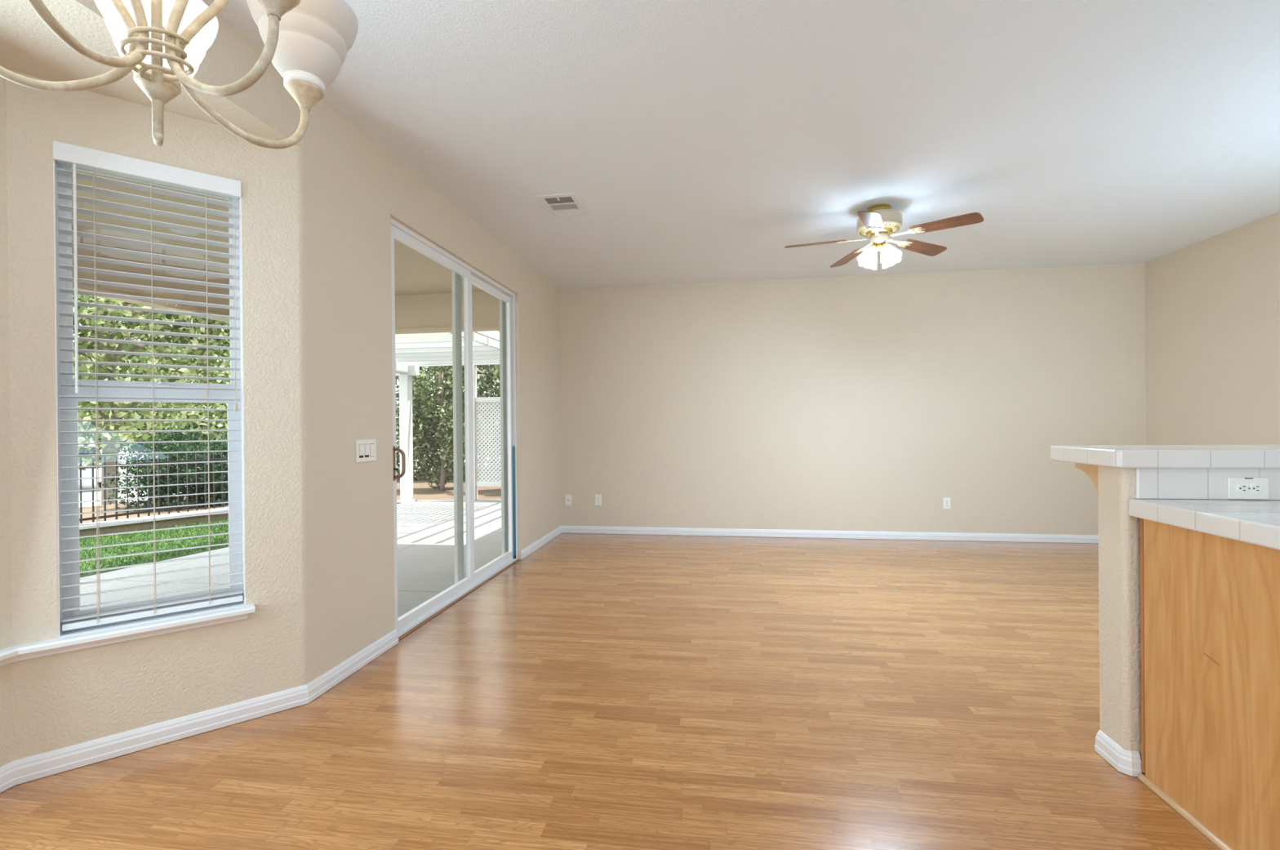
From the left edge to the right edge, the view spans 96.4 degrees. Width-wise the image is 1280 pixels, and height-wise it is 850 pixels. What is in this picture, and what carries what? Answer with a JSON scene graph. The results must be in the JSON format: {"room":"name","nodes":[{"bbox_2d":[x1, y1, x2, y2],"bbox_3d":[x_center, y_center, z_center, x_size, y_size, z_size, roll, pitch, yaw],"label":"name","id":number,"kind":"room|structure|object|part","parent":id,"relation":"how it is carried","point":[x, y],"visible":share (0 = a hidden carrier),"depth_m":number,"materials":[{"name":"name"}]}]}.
{"room":"empty living room","nodes":[
{"label":"empty living room","id":0,"kind":"room"},
{"bbox_2d":[0,76,13,766],"bbox_3d":[-2.335,0.025,1.328,0.150,2.586,1.350,0,0,8],"label":"wall","id":1,"kind":"structure","parent":0,"point":[6,744],"depth_m":1.95,"materials":[{"name":"beige paint"}]},
{"bbox_2d":[0,0,220,125],"bbox_3d":[-2.006,-1.281,1.274,0.539,0.120,2.520,0,0,8],"label":"ceiling","id":2,"kind":"structure","parent":0,"point":[28,46],"depth_m":1.91,"materials":[{"name":"beige paint"}]},
{"bbox_2d":[5,70,302,759],"bbox_3d":[-1.903,0.019,2.279,0.924,2.586,0.150,-1,0,-40],"label":"wall","id":3,"kind":"structure","parent":0,"point":[62,700],"depth_m":2.19,"materials":[{"name":"beige paint"}]},
{"bbox_2d":[0,604,255,666],"bbox_3d":[-2.142,0.785,1.627,0.450,0.054,1.927,0,0,23],"label":"window sill","id":4,"kind":"structure","parent":3,"relation":"attached to","point":[85,640],"depth_m":2.12,"materials":[{"name":"white paint"}]},
{"bbox_2d":[53,159,245,636],"bbox_3d":[-1.908,-0.129,2.260,0.552,1.767,0.123,-1,0,-40],"label":"window","id":5,"kind":"structure","parent":3,"relation":"in","point":[61,461],"depth_m":2.16,"materials":[{"name":"white plastic"}]},
{"bbox_2d":[52,140,243,631],"bbox_3d":[-1.884,-0.136,2.231,0.550,1.749,0.076,-1,0,-40],"label":"blind","id":6,"kind":"object","parent":5,"relation":"attached to","point":[67,154],"visible":1,"depth_m":2.21,"materials":[{"name":"white plastic"}]},
{"bbox_3d":[-2.022,-0.111,2.129,0.006,1.690,0.056,-1,0,-36],"label":"ladder cord","id":7,"kind":"part","parent":6,"relation":"part of","materials":[{"name":"white fabric"}]},
{"bbox_3d":[-1.883,0.727,2.240,0.536,0.022,0.048,-1,0,-40],"label":"rail","id":8,"kind":"part","parent":6,"relation":"part of","materials":[{"name":"white plastic"}]},
{"bbox_3d":[-1.899,-0.113,2.231,0.006,1.690,0.056,-1,0,-36],"label":"ladder cord","id":9,"kind":"part","parent":6,"relation":"part of","materials":[{"name":"white fabric"}]},
{"bbox_3d":[-1.768,-0.114,2.340,0.006,1.690,0.056,-1,0,-36],"label":"ladder cord","id":10,"kind":"part","parent":6,"relation":"part of","materials":[{"name":"white fabric"}]},
{"bbox_3d":[-1.680,-0.522,2.372,0.009,0.865,0.003,-1,0,-40],"label":"lift cord","id":11,"kind":"part","parent":6,"relation":"part of","materials":[{"name":"white fabric"}]},
{"bbox_3d":[-1.940,-0.562,2.293,0.508,0.840,0.020,-1,0,-40],"label":"sash","id":12,"kind":"part","parent":5,"relation":"part of","materials":[{"name":"white plastic"}]},
{"bbox_3d":[-1.919,0.286,2.278,0.508,0.877,0.021,-1,0,-40],"label":"sash","id":13,"kind":"part","parent":5,"relation":"part of","materials":[{"name":"white plastic"}]},
{"bbox_2d":[0,684,308,792],"bbox_3d":[-2.074,1.194,1.677,0.392,0.079,2.051,0,0,25],"label":"baseboard","id":14,"kind":"structure","parent":3,"relation":"attached to","point":[29,768],"depth_m":2.17,"materials":[{"name":"white paint"}]},
{"bbox_2d":[71,168,484,295],"bbox_3d":[-3.333,-1.534,1.612,3.059,0.160,10.220,0,0,8],"label":"ceiling","id":15,"kind":"structure","parent":0,"point":[415,273],"depth_m":4.49,"materials":[{"name":"beige paint"}]},
{"bbox_2d":[71,235,229,323],"bbox_3d":[-4.753,-1.241,1.835,0.200,0.400,10.240,0,0,8],"label":"beam","id":16,"kind":"structure","parent":15,"relation":"attached to","point":[85,275],"depth_m":4.90,"materials":[{"name":"beige paint"}]},
{"bbox_2d":[168,227,199,235],"bbox_3d":[-3.418,-1.452,4.294,0.180,0.012,0.180,0,0,8],"label":"recessed light","id":17,"kind":"object","parent":15,"relation":"in","point":[177,231],"visible":0.68,"depth_m":4.30,"materials":[{"name":"white"}]},
{"bbox_2d":[395,291,499,333],"bbox_3d":[-2.498,-1.271,6.564,2.869,0.400,0.220,0,0,8],"label":"beam","id":18,"kind":"structure","parent":15,"relation":"attached to","point":[425,310],"depth_m":6.42,"materials":[{"name":"beige paint"}]},
{"bbox_2d":[22,0,560,685],"bbox_3d":[-1.914,-0.095,0.159,0.150,2.824,12.752,0,0,8],"label":"wall","id":19,"kind":"structure","parent":0,"point":[349,188],"depth_m":2.85,"materials":[{"name":"beige paint"}]},
{"bbox_2d":[72,282,499,332],"bbox_3d":[-3.254,-1.056,1.506,2.879,0.035,10.030,0,0,8],"label":"trim","id":20,"kind":"structure","parent":19,"relation":"attached to","point":[81,286],"depth_m":5.24,"materials":[{"name":"beige paint"}]},
{"bbox_2d":[306,628,398,702],"bbox_3d":[-1.417,1.185,2.869,0.016,0.079,0.703,0,0,8],"label":"baseboard","id":21,"kind":"structure","parent":19,"relation":"attached to","point":[316,687],"depth_m":2.81,"materials":[{"name":"white paint"}]},
{"bbox_2d":[355,439,376,462],"bbox_3d":[-1.415,0.133,2.960,0.010,0.114,0.164,0,0,8],"label":"light switch","id":22,"kind":"object","parent":19,"relation":"attached to","point":[366,449],"visible":1,"depth_m":2.95,"materials":[{"name":"beige plastic"}]},
{"bbox_2d":[391,217,517,636],"bbox_3d":[-1.293,0.020,4.198,0.176,2.405,1.995,0,0,8],"label":"door","id":23,"kind":"structure","parent":19,"relation":"in","point":[404,623],"depth_m":4.26,"materials":[{"name":"white plastic"}]},
{"bbox_3d":[-1.413,0.221,3.277,0.007,0.200,0.032,0,0,8],"label":"handle plate","id":24,"kind":"part","parent":23,"relation":"part of","materials":[{"name":"brown metal"}]},
{"bbox_3d":[-1.379,0.220,3.272,0.076,0.180,0.017,0,0,8],"label":"pull handle","id":25,"kind":"part","parent":23,"relation":"part of","materials":[{"name":"brown metal"}]},
{"bbox_3d":[-1.360,0.027,3.776,0.034,2.359,1.080,0,0,8],"label":"sliding panel","id":26,"kind":"part","parent":23,"relation":"part of","materials":[{"name":"clear glass"}]},
{"bbox_3d":[-1.293,0.024,4.690,0.027,2.357,0.968,0,0,8],"label":"screen frame","id":27,"kind":"part","parent":23,"relation":"part of","materials":[{"name":"white metal"}]},
{"bbox_3d":[-1.227,0.031,4.724,0.032,2.341,0.831,0,0,8],"label":"fixed panel","id":28,"kind":"part","parent":23,"relation":"part of","materials":[{"name":"clear glass"}]},
{"bbox_2d":[512,445,515,558],"bbox_3d":[-1.131,0.695,5.146,0.016,1.012,0.020,0,0,8],"label":"bar","id":29,"kind":"object","parent":23,"relation":"on","point":[513,446],"visible":1,"depth_m":5.14,"materials":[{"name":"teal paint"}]},
{"bbox_2d":[398,559,520,640],"bbox_3d":[-1.243,1.230,4.195,0.029,0.024,1.993,0,0,8],"label":"trim","id":30,"kind":"structure","parent":19,"relation":"attached to","point":[418,625],"depth_m":3.90,"materials":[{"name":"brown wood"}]},
{"bbox_2d":[520,525,561,559],"bbox_3d":[-0.979,1.175,5.811,0.016,0.079,1.284,0,0,8],"label":"baseboard","id":31,"kind":"structure","parent":19,"relation":"attached to","point":[543,540],"depth_m":5.68,"materials":[{"name":"white paint"}]},
{"bbox_2d":[0,533,1221,849],"bbox_3d":[0.799,1.263,-0.245,6.490,0.100,12.742,0,0,8],"label":"floor","id":32,"kind":"structure","parent":0,"point":[597,691],"depth_m":2.29,"materials":[{"name":"brown wood"}]},
{"bbox_2d":[1137,518,1279,849],"bbox_3d":[2.645,0.750,1.504,2.022,0.887,0.598,0,0,8],"label":"base cabinet","id":33,"kind":"object","parent":32,"relation":"on","point":[1210,604],"visible":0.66,"depth_m":1.66,"materials":[{"name":"brown wood"}]},
{"bbox_3d":[1.657,1.193,1.650,0.016,0.016,0.593,0,0,8],"label":"shoe moulding","id":34,"kind":"part","parent":33,"relation":"part of","materials":[{"name":"brown wood"}]},
{"bbox_2d":[1128,498,1279,550],"bbox_3d":[2.634,0.275,1.496,2.035,0.060,0.642,0,0,8],"label":"countertop","id":35,"kind":"structure","parent":33,"relation":"on","point":[1255,522],"depth_m":1.68,"materials":[{"name":"white tile"}]},
{"bbox_2d":[201,0,1279,288],"bbox_3d":[1.064,-1.633,-0.294,6.201,0.200,13.042,0,0,8],"label":"ceiling","id":36,"kind":"structure","parent":0,"point":[698,140],"depth_m":2.90,"materials":[{"name":"white paint"}]},
{"bbox_2d":[0,0,358,148],"bbox_3d":[-0.791,-0.996,0.939,0.641,1.044,0.649,0,0,8],"label":"chandelier","id":37,"kind":"object","parent":36,"relation":"hanging from","point":[164,43],"visible":1,"depth_m":1.04,"materials":[{"name":"beige metal"}]},
{"bbox_3d":[-0.927,-0.729,0.900,0.226,0.410,0.015,-1,0,-22],"label":"arm","id":38,"kind":"part","parent":37,"relation":"part of","materials":[{"name":"beige metal"}]},
{"bbox_3d":[-0.794,-0.730,0.816,0.015,0.410,0.226,-1,0,-4],"label":"arm","id":39,"kind":"part","parent":37,"relation":"part of","materials":[{"name":"beige metal"}]},
{"bbox_3d":[-0.957,-0.761,1.133,0.197,0.142,0.197,-1,0,-40],"label":"lamp shade","id":40,"kind":"part","parent":37,"relation":"part of","materials":[{"name":"white glass"}]},
{"bbox_3d":[-0.805,-0.986,0.949,0.015,1.017,0.015,0,0,8],"label":"stem","id":41,"kind":"part","parent":37,"relation":"part of","materials":[{"name":"beige metal"}]},
{"bbox_3d":[-0.889,-0.730,1.052,0.015,0.410,0.226,-1,0,-40],"label":"arm","id":42,"kind":"part","parent":37,"relation":"part of","materials":[{"name":"beige metal"}]},
{"bbox_3d":[-0.674,-0.731,0.917,0.226,0.410,0.015,0,0,14],"label":"arm","id":43,"kind":"part","parent":37,"relation":"part of","materials":[{"name":"beige metal"}]},
{"bbox_3d":[-0.732,-0.731,1.062,0.015,0.410,0.226,0,0,32],"label":"arm","id":44,"kind":"part","parent":37,"relation":"part of","materials":[{"name":"beige metal"}]},
{"bbox_3d":[-0.676,-0.763,1.152,0.197,0.142,0.197,0,0,32],"label":"lamp shade","id":45,"kind":"part","parent":37,"relation":"part of","materials":[{"name":"white glass"}]},
{"bbox_2d":[535,192,589,217],"bbox_3d":[-0.531,-1.522,3.978,0.270,0.012,0.390,0,0,8],"label":"ceiling vent","id":46,"kind":"object","parent":36,"relation":"in","point":[562,205],"visible":1,"depth_m":3.96,"materials":[{"name":"white metal"}]},
{"bbox_3d":[-0.546,-1.525,3.879,0.182,0.001,0.100,0,0,8],"label":"damper plate","id":47,"kind":"part","parent":46,"relation":"part of","materials":[{"name":"grey metal"}]},
{"bbox_2d":[784,204,983,269],"bbox_3d":[1.664,-1.333,4.091,1.222,0.427,1.262,0,0,8],"label":"ceiling fan","id":48,"kind":"object","parent":36,"relation":"hanging from","point":[880,221],"visible":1,"depth_m":4.01,"materials":[{"name":"gold metal"}]},
{"bbox_3d":[1.275,-1.316,4.159,0.430,0.006,0.138,-3,12,10],"label":"blade","id":49,"kind":"part","parent":48,"relation":"part of","materials":[{"name":"brown wood"}]},
{"bbox_3d":[1.649,-1.320,4.515,0.138,0.006,0.430,-13,-1,-8],"label":"blade","id":50,"kind":"part","parent":48,"relation":"part of","materials":[{"name":"brown wood"}]},
{"bbox_3d":[1.627,-1.204,4.046,0.136,0.116,0.136,32,-12,-19],"label":"lamp shade","id":51,"kind":"part","parent":48,"relation":"part of","materials":[{"name":"white glass"}]},
{"bbox_3d":[1.675,-1.205,4.160,0.136,0.116,0.136,-1,31,-22],"label":"lamp shade","id":52,"kind":"part","parent":48,"relation":"part of","materials":[{"name":"white glass"}]},
{"bbox_3d":[1.498,-1.317,3.692,0.138,0.006,0.430,13,9,27],"label":"blade","id":53,"kind":"part","parent":48,"relation":"part of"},
{"bbox_2d":[859,223,899,237],"bbox_3d":[1.706,-1.385,4.079,0.264,0.011,0.263,0,0,8],"label":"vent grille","id":54,"kind":"object","parent":48,"relation":"attached to","point":[889,228],"depth_m":4.03,"materials":[{"name":"gold metal"}]},
{"bbox_3d":[1.789,-1.206,4.112,0.136,0.116,0.136,-34,12,-19],"label":"lamp shade","id":55,"kind":"part","parent":48,"relation":"part of","materials":[{"name":"white glass"}]},
{"bbox_3d":[1.741,-1.205,3.998,0.136,0.116,0.136,-1,-31,-22],"label":"lamp shade","id":56,"kind":"part","parent":48,"relation":"part of","materials":[{"name":"white glass"}]},
{"bbox_3d":[2.104,-1.324,4.269,0.430,0.006,0.138,2,-13,-26],"label":"blade","id":57,"kind":"part","parent":48,"relation":"part of","materials":[{"name":"brown wood"}]},
{"bbox_3d":[2.010,-1.322,3.760,0.138,0.006,0.430,16,-9,-43],"label":"blade","id":58,"kind":"part","parent":48,"relation":"part of","materials":[{"name":"brown wood"}]},
{"bbox_2d":[558,262,1146,534],"bbox_3d":[2.025,-0.143,6.085,6.201,2.824,0.150,0,0,8],"label":"wall","id":59,"kind":"structure","parent":0,"point":[864,402],"depth_m":5.98,"materials":[{"name":"beige paint"}]},
{"bbox_2d":[564,494,571,505],"bbox_3d":[-0.806,0.844,6.425,0.072,0.116,0.016,0,0,8],"label":"plate","id":60,"kind":"object","parent":59,"relation":"attached to","point":[567,497],"visible":1,"depth_m":6.43,"materials":[{"name":"beige plastic"}]},
{"bbox_2d":[595,494,601,505],"bbox_3d":[-0.465,0.835,6.377,0.072,0.116,0.009,0,0,8],"label":"wall outlet","id":61,"kind":"object","parent":59,"relation":"attached to","point":[597,497],"visible":1,"depth_m":6.37,"materials":[{"name":"beige plastic"}]},
{"bbox_2d":[560,525,1098,543],"bbox_3d":[2.025,1.148,6.006,5.901,0.079,0.016,0,0,8],"label":"baseboard","id":62,"kind":"structure","parent":59,"relation":"attached to","point":[1054,538],"depth_m":5.99,"materials":[{"name":"white paint"}]},
{"bbox_2d":[942,497,951,508],"bbox_3d":[3.135,0.800,5.842,0.072,0.116,0.009,0,0,8],"label":"wall outlet","id":63,"kind":"object","parent":59,"relation":"attached to","point":[946,500],"visible":1,"depth_m":5.84,"materials":[{"name":"beige plastic"}]},
{"bbox_2d":[1097,465,1279,775],"bbox_3d":[2.689,0.665,1.891,2.048,1.054,0.150,0,0,8],"label":"wall","id":64,"kind":"structure","parent":0,"point":[1119,551],"depth_m":1.99,"materials":[{"name":"beige paint"}]},
{"bbox_2d":[1075,462,1097,493],"bbox_3d":[1.735,0.232,2.188,0.040,0.176,0.160,0,0,8],"label":"corbel","id":65,"kind":"object","parent":64,"relation":"attached to","point":[1091,470],"visible":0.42,"depth_m":2.17,"materials":[{"name":"brown wood"}]},
{"bbox_2d":[1094,729,1142,776],"bbox_3d":[2.686,1.151,1.893,2.064,0.079,0.181,0,0,8],"label":"baseboard","id":66,"kind":"structure","parent":64,"relation":"attached to","point":[1126,762],"depth_m":1.99,"materials":[{"name":"white paint"}]},
{"bbox_2d":[1050,444,1279,468],"bbox_3d":[2.677,0.106,1.986,2.090,0.060,0.421,0,0,8],"label":"bar","id":67,"kind":"object","parent":64,"relation":"on","point":[1108,455],"visible":1,"depth_m":1.92,"materials":[{"name":"white tile"}]},
{"bbox_2d":[1135,467,1279,499],"bbox_3d":[2.691,0.190,1.806,2.011,0.105,0.012,0,0,8],"label":"backsplash","id":68,"kind":"structure","parent":64,"relation":"attached to","point":[1211,483],"depth_m":1.92,"materials":[{"name":"white tile"}]},
{"bbox_2d":[1227,477,1268,498],"bbox_3d":[2.019,0.210,1.897,0.116,0.072,0.009,0,0,8],"label":"kitchen outlet","id":69,"kind":"object","parent":68,"relation":"attached to","point":[1237,487],"visible":1,"depth_m":1.90,"materials":[{"name":"beige plastic"}]},
{"bbox_2d":[1236,483,1248,493],"bbox_3d":[1.999,0.210,1.898,0.034,0.034,0.004,0,0,8],"label":"receptacle","id":70,"kind":"object","parent":69,"relation":"attached to","point":[1241,487],"depth_m":1.90,"materials":[{"name":"beige plastic"}]},
{"bbox_2d":[1249,483,1262,493],"bbox_3d":[2.038,0.210,1.892,0.034,0.034,0.004,0,0,8],"label":"receptacle","id":71,"kind":"object","parent":69,"relation":"attached to","point":[1254,487],"depth_m":1.89,"materials":[{"name":"beige plastic"}]},
{"bbox_2d":[1144,211,1279,444],"bbox_3d":[4.070,-0.147,-0.736,0.150,2.824,12.742,0,0,8],"label":"wall","id":72,"kind":"structure","parent":0,"point":[1212,304],"depth_m":4.76,"materials":[{"name":"beige paint"}]},
{"label":"outside","id":73,"kind":"structure","parent":0,"visible":0},
{"bbox_2d":[79,472,501,524],"bbox_3d":[-6.966,1.449,5.940,7.331,0.142,23.913,0,0,21],"label":"garden bed","id":74,"kind":"object","parent":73,"point":[422,491],"depth_m":10.59,"materials":[{"name":"brown soil"}]},
{"bbox_2d":[78,451,228,523],"bbox_3d":[-7.340,0.906,7.261,0.064,1.130,7.145,0,0,20],"label":"iron fence","id":75,"kind":"object","parent":74,"relation":"on","point":[138,512],"visible":0.2,"depth_m":8.16,"materials":[{"name":"black metal"}]},
{"bbox_3d":[-7.343,0.555,7.260,0.028,0.032,7.145,0,0,20],"label":"rail","id":76,"kind":"part","parent":75,"relation":"part of","materials":[{"name":"black metal"}]},
{"bbox_3d":[-7.337,1.235,7.262,0.028,0.032,7.145,0,0,20],"label":"rail","id":77,"kind":"part","parent":75,"relation":"part of","materials":[{"name":"black metal"}]},
{"bbox_2d":[79,506,228,538],"bbox_3d":[-6.708,1.333,6.968,0.644,0.265,7.119,0,0,27],"label":"wall","id":78,"kind":"structure","parent":74,"relation":"on","point":[108,528],"depth_m":7.36,"materials":[{"name":"beige stone"}]},
{"bbox_2d":[395,402,399,440],"bbox_3d":[-5.842,-0.238,12.073,1.511,3.449,1.326,-1,0,-8],"label":"shrub","id":79,"kind":"object","parent":74,"relation":"on","point":[397,416],"visible":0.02,"depth_m":12.41,"materials":[{"name":"green plant"}]},
{"bbox_2d":[398,365,477,489],"bbox_3d":[-4.115,-0.382,11.716,1.513,3.536,1.341,-1,0,-14],"label":"shrub","id":80,"kind":"object","parent":74,"relation":"on","point":[424,414],"visible":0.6,"depth_m":11.42,"materials":[{"name":"green plant"}]},
{"bbox_2d":[395,364,500,480],"bbox_3d":[-2.688,-0.922,13.942,7.434,4.615,1.246,0,0,8],"label":"hedge","id":81,"kind":"object","parent":74,"relation":"on","point":[486,382],"visible":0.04,"depth_m":13.88,"materials":[{"name":"green plant"}]},
{"bbox_2d":[492,364,500,394],"bbox_3d":[-2.195,-0.482,11.449,1.222,3.601,1.383,0,0,42],"label":"shrub","id":82,"kind":"object","parent":74,"relation":"on","point":[496,371],"visible":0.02,"depth_m":11.28,"materials":[{"name":"green plant"}]},
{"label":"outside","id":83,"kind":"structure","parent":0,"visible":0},
{"bbox_2d":[79,440,488,507],"bbox_3d":[-35.912,2.340,25.566,61.400,0.200,100.000,0,0,8],"label":"street","id":84,"kind":"structure","parent":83,"point":[86,495],"depth_m":17.82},
{"bbox_2d":[78,446,120,488],"bbox_3d":[-18.902,1.402,18.387,4.260,1.399,1.800,0,0,23],"label":"parked car","id":85,"kind":"object","parent":84,"relation":"on","point":[87,473],"visible":0.05,"depth_m":17.74,"materials":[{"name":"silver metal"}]},
{"bbox_2d":[73,314,227,451],"bbox_3d":[-25.514,-2.089,31.569,10.278,8.454,11.083,0,0,15],"label":"shade tree","id":86,"kind":"object","parent":84,"relation":"on","point":[143,314],"visible":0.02,"depth_m":30.47,"materials":[{"name":"green plant"}]},
{"bbox_2d":[72,293,230,505],"bbox_3d":[-11.018,-1.066,11.515,7.366,6.229,6.593,0,0,8],"label":"shade tree","id":87,"kind":"object","parent":84,"relation":"on","point":[82,344],"visible":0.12,"depth_m":11.50,"materials":[{"name":"green plant"}]},
{"bbox_2d":[78,346,230,454],"bbox_3d":[-17.376,-0.406,21.092,7.375,4.987,7.767,-1,0,-15],"label":"shade tree","id":88,"kind":"object","parent":84,"relation":"on","point":[212,424],"visible":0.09,"depth_m":19.91,"materials":[{"name":"green plant"}]},
{"bbox_2d":[102,425,228,511],"bbox_3d":[-7.708,1.012,9.852,1.916,2.024,1.981,0,0,8],"label":"round bush","id":89,"kind":"object","parent":84,"relation":"on","point":[219,446],"visible":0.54,"depth_m":9.38,"materials":[{"name":"green plant"}]},
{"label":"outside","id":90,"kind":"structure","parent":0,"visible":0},
{"bbox_2d":[79,517,228,577],"bbox_3d":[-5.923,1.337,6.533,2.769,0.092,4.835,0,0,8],"label":"grass","id":91,"kind":"structure","parent":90,"point":[218,539],"depth_m":6.37,"materials":[{"name":"green plant"}]},
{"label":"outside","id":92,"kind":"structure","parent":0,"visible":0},
{"bbox_2d":[80,499,502,617],"bbox_3d":[-3.946,1.394,5.646,5.509,0.100,18.000,0,0,8],"label":"patio slab","id":93,"kind":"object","parent":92,"point":[424,528],"visible":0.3,"depth_m":5.55,"materials":[{"name":"concrete"}]},
{"bbox_2d":[395,330,499,502],"bbox_3d":[-3.195,0.050,8.563,3.760,2.562,3.400,0,0,8],"label":"pergola","id":94,"kind":"object","parent":93,"relation":"on","point":[412,351],"visible":0.48,"depth_m":9.80,"materials":[{"name":"white wood"}]},
{"bbox_3d":[-4.058,0.226,9.925,0.160,2.220,0.160,0,0,8],"label":"post","id":95,"kind":"part","parent":94,"relation":"part of","materials":[{"name":"white wood"}]},
{"bbox_3d":[-4.048,1.316,9.928,0.250,0.040,0.240,0,0,8],"label":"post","id":96,"kind":"part","parent":94,"relation":"part of","materials":[{"name":"white wood"}]},
{"bbox_3d":[-2.974,0.133,10.168,0.125,2.385,0.120,0,0,8],"label":"post","id":97,"kind":"part","parent":94,"relation":"part of","materials":[{"name":"white wood"}]},
{"bbox_2d":[475,396,501,486],"bbox_3d":[-2.309,0.292,10.070,1.233,1.575,0.060,0,0,8],"label":"lattice screen","id":98,"kind":"object","parent":94,"relation":"attached to","point":[497,482],"visible":0.49,"depth_m":10.12,"materials":[{"name":"white wood"}]}
]}

